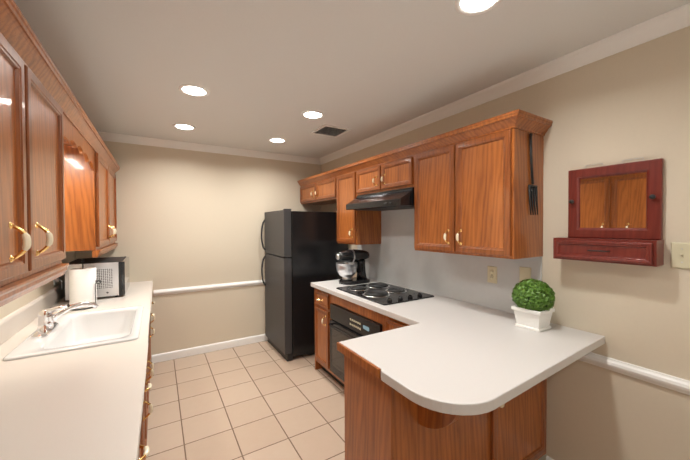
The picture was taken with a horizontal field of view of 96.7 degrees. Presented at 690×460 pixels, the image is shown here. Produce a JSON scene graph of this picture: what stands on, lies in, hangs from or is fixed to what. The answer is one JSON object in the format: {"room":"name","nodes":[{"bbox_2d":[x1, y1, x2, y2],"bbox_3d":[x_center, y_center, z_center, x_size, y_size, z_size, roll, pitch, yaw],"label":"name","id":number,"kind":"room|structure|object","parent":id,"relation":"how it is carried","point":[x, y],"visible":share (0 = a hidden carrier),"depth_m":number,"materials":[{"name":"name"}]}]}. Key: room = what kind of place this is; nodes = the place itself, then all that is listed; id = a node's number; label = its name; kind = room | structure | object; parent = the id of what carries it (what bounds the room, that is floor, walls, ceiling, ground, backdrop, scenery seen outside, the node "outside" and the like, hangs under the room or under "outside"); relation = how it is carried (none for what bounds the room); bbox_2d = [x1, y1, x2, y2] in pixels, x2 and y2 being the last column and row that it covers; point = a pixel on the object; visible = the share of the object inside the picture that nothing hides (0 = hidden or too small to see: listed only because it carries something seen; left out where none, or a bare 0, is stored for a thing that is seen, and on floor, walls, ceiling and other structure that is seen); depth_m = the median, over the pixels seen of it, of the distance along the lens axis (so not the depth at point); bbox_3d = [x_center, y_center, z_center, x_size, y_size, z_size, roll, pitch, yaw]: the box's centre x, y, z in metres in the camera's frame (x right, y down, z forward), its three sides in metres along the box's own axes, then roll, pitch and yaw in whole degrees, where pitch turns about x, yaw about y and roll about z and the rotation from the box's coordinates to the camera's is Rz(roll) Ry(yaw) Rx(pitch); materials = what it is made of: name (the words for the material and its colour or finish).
{"room":"kitchen","nodes":[
{"label":"kitchen","id":0,"kind":"room"},
{"bbox_2d":[0,251,74,318],"bbox_3d":[-1.196,0.270,0.521,0.120,2.440,5.990,-1,1,-31],"label":"wall","id":1,"kind":"structure","parent":0,"point":[13,306],"depth_m":1.96,"materials":[{"name":"paint"}]},
{"bbox_2d":[0,4,39,299],"bbox_3d":[-1.062,-0.208,0.730,0.333,0.740,0.420,-1,1,-31],"label":"upper cabinet","id":2,"kind":"object","parent":1,"relation":"attached to","point":[18,269],"depth_m":0.93,"materials":[{"name":"brown wood"}]},
{"bbox_2d":[32,48,71,279],"bbox_3d":[-1.297,-0.213,1.115,0.333,0.740,0.482,-1,1,-31],"label":"upper cabinet","id":3,"kind":"object","parent":1,"relation":"attached to","point":[59,167],"depth_m":1.25,"materials":[{"name":"brown wood"}]},
{"bbox_2d":[53,278,63,288],"bbox_3d":[-2.298,0.407,2.489,0.044,0.195,0.287,-1,1,-31],"label":"outlet","id":4,"kind":"object","parent":1,"relation":"attached to","point":[56,280],"visible":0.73,"depth_m":2.39,"materials":[{"name":"plastic"}]},
{"bbox_2d":[72,140,119,251],"bbox_3d":[-2.196,-0.230,2.586,0.333,0.740,1.168,-1,1,-31],"label":"upper cabinet","id":5,"kind":"object","parent":1,"relation":"attached to","point":[94,202],"depth_m":2.16,"materials":[{"name":"brown wood"}]},
{"bbox_2d":[75,141,320,361],"bbox_3d":[-1.523,0.225,3.760,2.700,2.440,0.120,-1,1,-31],"label":"wall","id":6,"kind":"structure","parent":0,"point":[188,218],"depth_m":3.58,"materials":[{"name":"paint"}]},
{"bbox_2d":[97,131,320,164],"bbox_3d":[-1.482,-0.956,3.668,2.580,0.075,0.056,-1,1,-31],"label":"crown molding","id":7,"kind":"structure","parent":6,"relation":"attached to","point":[106,136],"depth_m":3.54,"materials":[{"name":"beige wood"}]},
{"bbox_2d":[153,279,264,295],"bbox_3d":[-1.528,0.681,3.677,1.305,0.062,0.024,-1,1,-31],"label":"trim","id":8,"kind":"structure","parent":6,"relation":"attached to","point":[256,282],"depth_m":3.61,"materials":[{"name":"white wood"}]},
{"bbox_2d":[152,334,267,362],"bbox_3d":[-1.538,1.403,3.685,1.330,0.088,0.014,-1,1,-31],"label":"baseboard","id":9,"kind":"structure","parent":6,"relation":"attached to","point":[171,355],"depth_m":3.62,"materials":[{"name":"white wood"}]},
{"bbox_2d":[146,340,344,459],"bbox_3d":[0.013,1.524,1.274,2.940,0.100,5.990,-1,1,-31],"label":"floor","id":10,"kind":"structure","parent":0,"point":[264,400],"depth_m":2.51,"materials":[{"name":"tile"}]},
{"bbox_2d":[138,423,141,459],"bbox_3d":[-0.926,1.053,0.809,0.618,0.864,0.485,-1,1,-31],"label":"base cabinet","id":11,"kind":"object","parent":10,"relation":"on","point":[140,446],"depth_m":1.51,"materials":[{"name":"brown wood"}]},
{"bbox_2d":[0,280,152,459],"bbox_3d":[-1.578,0.528,1.883,0.644,0.158,3.028,-1,1,-31],"label":"countertop","id":12,"kind":"structure","parent":11,"relation":"on","point":[84,404],"depth_m":1.09,"materials":[{"name":"beige laminate"}]},
{"bbox_2d":[31,302,98,338],"bbox_3d":[-1.573,0.485,1.740,0.251,0.144,0.260,-1,1,-31],"label":"faucet","id":13,"kind":"object","parent":12,"relation":"on","point":[47,327],"depth_m":1.69,"materials":[{"name":"silver metal"}]},
{"bbox_2d":[3,302,143,360],"bbox_3d":[-1.488,0.576,1.793,0.500,0.329,0.780,-1,1,-31],"label":"sink","id":14,"kind":"object","parent":12,"relation":"in","point":[59,330],"visible":0.79,"depth_m":1.83,"materials":[{"name":"ceramic"}]},
{"bbox_2d":[69,259,100,310],"bbox_3d":[-1.893,0.386,2.235,0.194,0.355,0.169,-1,1,-31],"label":"paper towel holder","id":15,"kind":"object","parent":12,"relation":"on","point":[83,281],"visible":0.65,"depth_m":2.17,"materials":[{"name":"white paper"}]},
{"bbox_2d":[64,256,129,300],"bbox_3d":[-2.139,0.410,2.683,0.382,0.296,0.499,-1,1,-31],"label":"microwave","id":16,"kind":"object","parent":12,"relation":"on","point":[112,274],"visible":0.67,"depth_m":2.53,"materials":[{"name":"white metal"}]},
{"bbox_2d":[142,378,149,459],"bbox_3d":[-1.180,1.048,1.224,0.618,0.864,0.488,-1,1,-31],"label":"base cabinet","id":17,"kind":"object","parent":10,"relation":"on","point":[144,449],"depth_m":1.54,"materials":[{"name":"brown wood"}]},
{"bbox_2d":[146,331,149,449],"bbox_3d":[-1.520,1.042,1.779,0.618,0.864,0.814,-1,1,-31],"label":"base cabinet","id":18,"kind":"object","parent":10,"relation":"on","point":[148,356],"depth_m":2.05,"materials":[{"name":"brown wood"}]},
{"bbox_2d":[150,302,153,365],"bbox_3d":[-2.105,1.031,2.737,0.618,0.864,0.455,-1,1,-31],"label":"base cabinet","id":19,"kind":"object","parent":10,"relation":"on","point":[151,364],"depth_m":3.02,"materials":[{"name":"brown wood"}]},
{"bbox_2d":[150,366,153,409],"bbox_3d":[-1.859,1.035,2.335,0.618,0.864,0.488,-1,1,-31],"label":"base cabinet","id":20,"kind":"object","parent":10,"relation":"on","point":[151,367],"depth_m":1.91,"materials":[{"name":"brown wood"}]},
{"bbox_2d":[261,209,347,361],"bbox_3d":[-0.520,0.601,3.833,0.881,1.679,0.710,-1,1,-31],"label":"fridge","id":21,"kind":"object","parent":10,"relation":"on","point":[302,249],"visible":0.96,"depth_m":3.49,"materials":[{"name":"black metal"}]},
{"bbox_2d":[314,288,325,371],"bbox_3d":[0.042,1.015,3.180,0.648,0.864,0.377,-1,1,-31],"label":"base cabinet","id":22,"kind":"object","parent":10,"relation":"on","point":[323,300],"depth_m":3.05,"materials":[{"name":"brown wood"}]},
{"bbox_2d":[326,292,377,386],"bbox_3d":[0.336,1.021,2.699,0.648,0.864,0.805,-1,1,-31],"label":"base cabinet","id":23,"kind":"object","parent":10,"relation":"on","point":[370,314],"depth_m":2.82,"materials":[{"name":"brown wood"}]},
{"bbox_2d":[329,303,382,381],"bbox_3d":[0.282,0.993,2.666,0.618,0.620,0.743,-1,1,-31],"label":"wall oven","id":24,"kind":"object","parent":23,"relation":"in","point":[345,324],"visible":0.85,"depth_m":2.64,"materials":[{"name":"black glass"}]},
{"bbox_2d":[378,313,409,331],"bbox_3d":[0.642,1.026,2.199,0.648,0.864,0.422,-1,1,-31],"label":"base cabinet","id":25,"kind":"object","parent":10,"relation":"on","point":[388,323],"depth_m":2.14,"materials":[{"name":"brown wood"}]},
{"bbox_2d":[311,278,604,415],"bbox_3d":[0.270,0.575,2.226,1.243,0.040,2.275,-1,1,-31],"label":"countertop","id":26,"kind":"structure","parent":25,"relation":"on","point":[442,354],"depth_m":1.43,"materials":[{"name":"laminate"}]},
{"bbox_2d":[336,249,369,284],"bbox_3d":[0.079,0.370,3.159,0.377,0.343,0.223,-1,1,-31],"label":"stand mixer","id":27,"kind":"object","parent":26,"relation":"on","point":[351,264],"visible":1,"depth_m":3.09,"materials":[{"name":"metal"}]},
{"bbox_2d":[336,282,433,304],"bbox_3d":[0.326,0.529,2.688,0.530,0.036,0.725,-1,1,-31],"label":"cooktop","id":28,"kind":"object","parent":26,"relation":"in","point":[381,293],"visible":1,"depth_m":2.60,"materials":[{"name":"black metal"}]},
{"bbox_2d":[511,278,554,331],"bbox_3d":[1.078,0.417,1.760,0.222,0.280,0.222,-1,1,-31],"label":"planter","id":29,"kind":"object","parent":26,"relation":"on","point":[532,299],"visible":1,"depth_m":1.70,"materials":[{"name":"green plant"}]},
{"bbox_2d":[337,342,546,459],"bbox_3d":[0.647,1.015,1.620,1.242,0.904,0.600,-1,1,-31],"label":"base cabinet","id":30,"kind":"object","parent":10,"relation":"on","point":[384,421],"visible":0.42,"depth_m":1.43,"materials":[{"name":"brown wood"}]},
{"bbox_2d":[14,0,689,157],"bbox_3d":[0.002,-1.015,1.238,2.940,0.100,5.990,-1,1,-31],"label":"ceiling","id":31,"kind":"structure","parent":0,"point":[262,72],"depth_m":1.71,"materials":[{"name":"paint"}]},
{"bbox_2d":[173,123,195,129],"bbox_3d":[-1.525,-0.978,2.913,0.196,0.008,0.196,-1,1,-31],"label":"recessed light","id":32,"kind":"object","parent":31,"relation":"in","point":[182,126],"visible":0.98,"depth_m":2.90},
{"bbox_2d":[178,84,209,96],"bbox_3d":[-1.050,-0.969,2.136,0.196,0.008,0.196,-1,1,-31],"label":"recessed light","id":33,"kind":"object","parent":31,"relation":"in","point":[194,90],"visible":1,"depth_m":2.13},
{"bbox_2d":[268,138,285,142],"bbox_3d":[-0.748,-0.988,3.387,0.196,0.008,0.196,-1,1,-31],"label":"recessed light","id":34,"kind":"object","parent":31,"relation":"in","point":[277,140],"visible":1,"depth_m":3.38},
{"bbox_2d":[301,110,323,118],"bbox_3d":[-0.274,-0.979,2.611,0.196,0.008,0.196,-1,1,-31],"label":"recessed light","id":35,"kind":"object","parent":31,"relation":"in","point":[311,114],"visible":1,"depth_m":2.60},
{"bbox_2d":[311,124,351,137],"bbox_3d":[-0.142,-0.986,3.067,0.300,0.010,0.300,-1,1,-31],"label":"ceiling vent","id":36,"kind":"object","parent":31,"relation":"in","point":[330,130],"visible":0.96,"depth_m":3.06,"materials":[{"name":"black metal"}]},
{"bbox_2d":[455,0,501,15],"bbox_3d":[0.562,-0.964,1.282,0.196,0.008,0.196,-1,1,-31],"label":"recessed light","id":37,"kind":"object","parent":31,"relation":"in","point":[470,7],"visible":1,"depth_m":1.32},
{"bbox_2d":[321,26,689,459],"bbox_3d":[1.211,0.239,1.991,0.120,2.440,5.990,-1,1,-31],"label":"wall","id":38,"kind":"structure","parent":0,"point":[632,103],"depth_m":1.57,"materials":[{"name":"paint"}]},
{"bbox_2d":[297,181,316,204],"bbox_3d":[-0.353,-0.493,4.098,0.333,0.275,0.504,-1,1,-31],"label":"upper cabinet","id":39,"kind":"object","parent":38,"relation":"attached to","point":[306,187],"depth_m":4.06,"materials":[{"name":"brown wood"}]},
{"bbox_2d":[313,173,332,204],"bbox_3d":[-0.091,-0.488,3.668,0.333,0.275,0.504,-1,1,-31],"label":"upper cabinet","id":40,"kind":"object","parent":38,"relation":"attached to","point":[322,186],"depth_m":3.66,"materials":[{"name":"brown wood"}]},
{"bbox_2d":[333,165,380,244],"bbox_3d":[0.144,-0.238,3.290,0.333,0.765,0.390,-1,1,-31],"label":"upper cabinet","id":41,"kind":"object","parent":38,"relation":"attached to","point":[355,227],"depth_m":3.17,"materials":[{"name":"brown wood"}]},
{"bbox_2d":[353,161,376,196],"bbox_3d":[0.348,-0.479,2.950,0.333,0.275,0.400,-1,1,-31],"label":"upper cabinet","id":42,"kind":"object","parent":38,"relation":"attached to","point":[364,176],"depth_m":2.90,"materials":[{"name":"brown wood"}]},
{"bbox_2d":[346,187,413,210],"bbox_3d":[0.401,-0.263,2.751,0.454,0.147,0.780,-1,1,-31],"label":"range hood","id":43,"kind":"object","parent":38,"relation":"attached to","point":[400,199],"visible":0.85,"depth_m":2.56,"materials":[{"name":"black metal"}]},
{"bbox_2d":[377,149,408,191],"bbox_3d":[0.557,-0.475,2.608,0.333,0.275,0.400,-1,1,-31],"label":"upper cabinet","id":44,"kind":"object","parent":38,"relation":"attached to","point":[393,170],"depth_m":2.55,"materials":[{"name":"brown wood"}]},
{"bbox_2d":[357,209,541,313],"bbox_3d":[0.676,0.176,2.736,0.010,0.737,2.020,-1,1,-31],"label":"backsplash","id":45,"kind":"structure","parent":38,"relation":"attached to","point":[396,258],"depth_m":2.57,"materials":[{"name":"paint"}]},
{"bbox_2d":[487,266,496,283],"bbox_3d":[1.028,0.312,2.145,0.008,0.116,0.072,-1,1,-31],"label":"electrical outlet plate","id":46,"kind":"object","parent":45,"relation":"attached to","point":[491,270],"depth_m":2.14,"materials":[{"name":"beige plastic"}]},
{"bbox_2d":[519,267,530,282],"bbox_3d":[1.144,0.295,1.951,0.012,0.116,0.072,-1,1,-31],"label":"electrical outlet plate","id":47,"kind":"object","parent":45,"relation":"attached to","point":[524,273],"depth_m":1.95,"materials":[{"name":"beige plastic"}]},
{"bbox_2d":[409,117,547,258],"bbox_3d":[0.864,-0.224,2.111,0.333,0.765,0.775,-1,1,-31],"label":"upper cabinet","id":48,"kind":"object","parent":38,"relation":"attached to","point":[470,183],"depth_m":1.87,"materials":[{"name":"brown wood"}]},
{"bbox_2d":[528,133,537,214],"bbox_3d":[1.102,-0.326,1.791,0.101,0.477,0.015,-1,1,-31],"label":"spatula","id":49,"kind":"object","parent":48,"relation":"hanging from","point":[533,191],"visible":0.98,"depth_m":1.78,"materials":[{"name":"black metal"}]},
{"bbox_2d":[317,3,689,164],"bbox_3d":[1.130,-0.943,1.928,0.056,0.075,5.749,-1,1,-31],"label":"crown molding","id":50,"kind":"structure","parent":38,"relation":"attached to","point":[673,20],"depth_m":1.80,"materials":[{"name":"beige wood"}]},
{"bbox_2d":[553,157,663,266],"bbox_3d":[1.317,-0.095,1.568,0.129,0.514,0.420,-1,1,-31],"label":"wall mirror","id":51,"kind":"object","parent":38,"relation":"attached to","point":[615,213],"visible":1,"depth_m":1.54,"materials":[{"name":"red wood"}]},
{"bbox_2d":[578,352,689,394],"bbox_3d":[1.933,0.708,0.679,0.024,0.062,2.748,-1,1,-31],"label":"trim","id":52,"kind":"structure","parent":38,"relation":"attached to","point":[677,384],"depth_m":1.49,"materials":[{"name":"white wood"}]},
{"bbox_2d":[671,242,689,268],"bbox_3d":[1.516,0.115,1.350,0.020,0.117,0.117,-1,1,-31],"label":"switch plate","id":53,"kind":"object","parent":38,"relation":"attached to","point":[680,255],"visible":1,"depth_m":1.38,"materials":[{"name":"beige plastic"}]}
]}

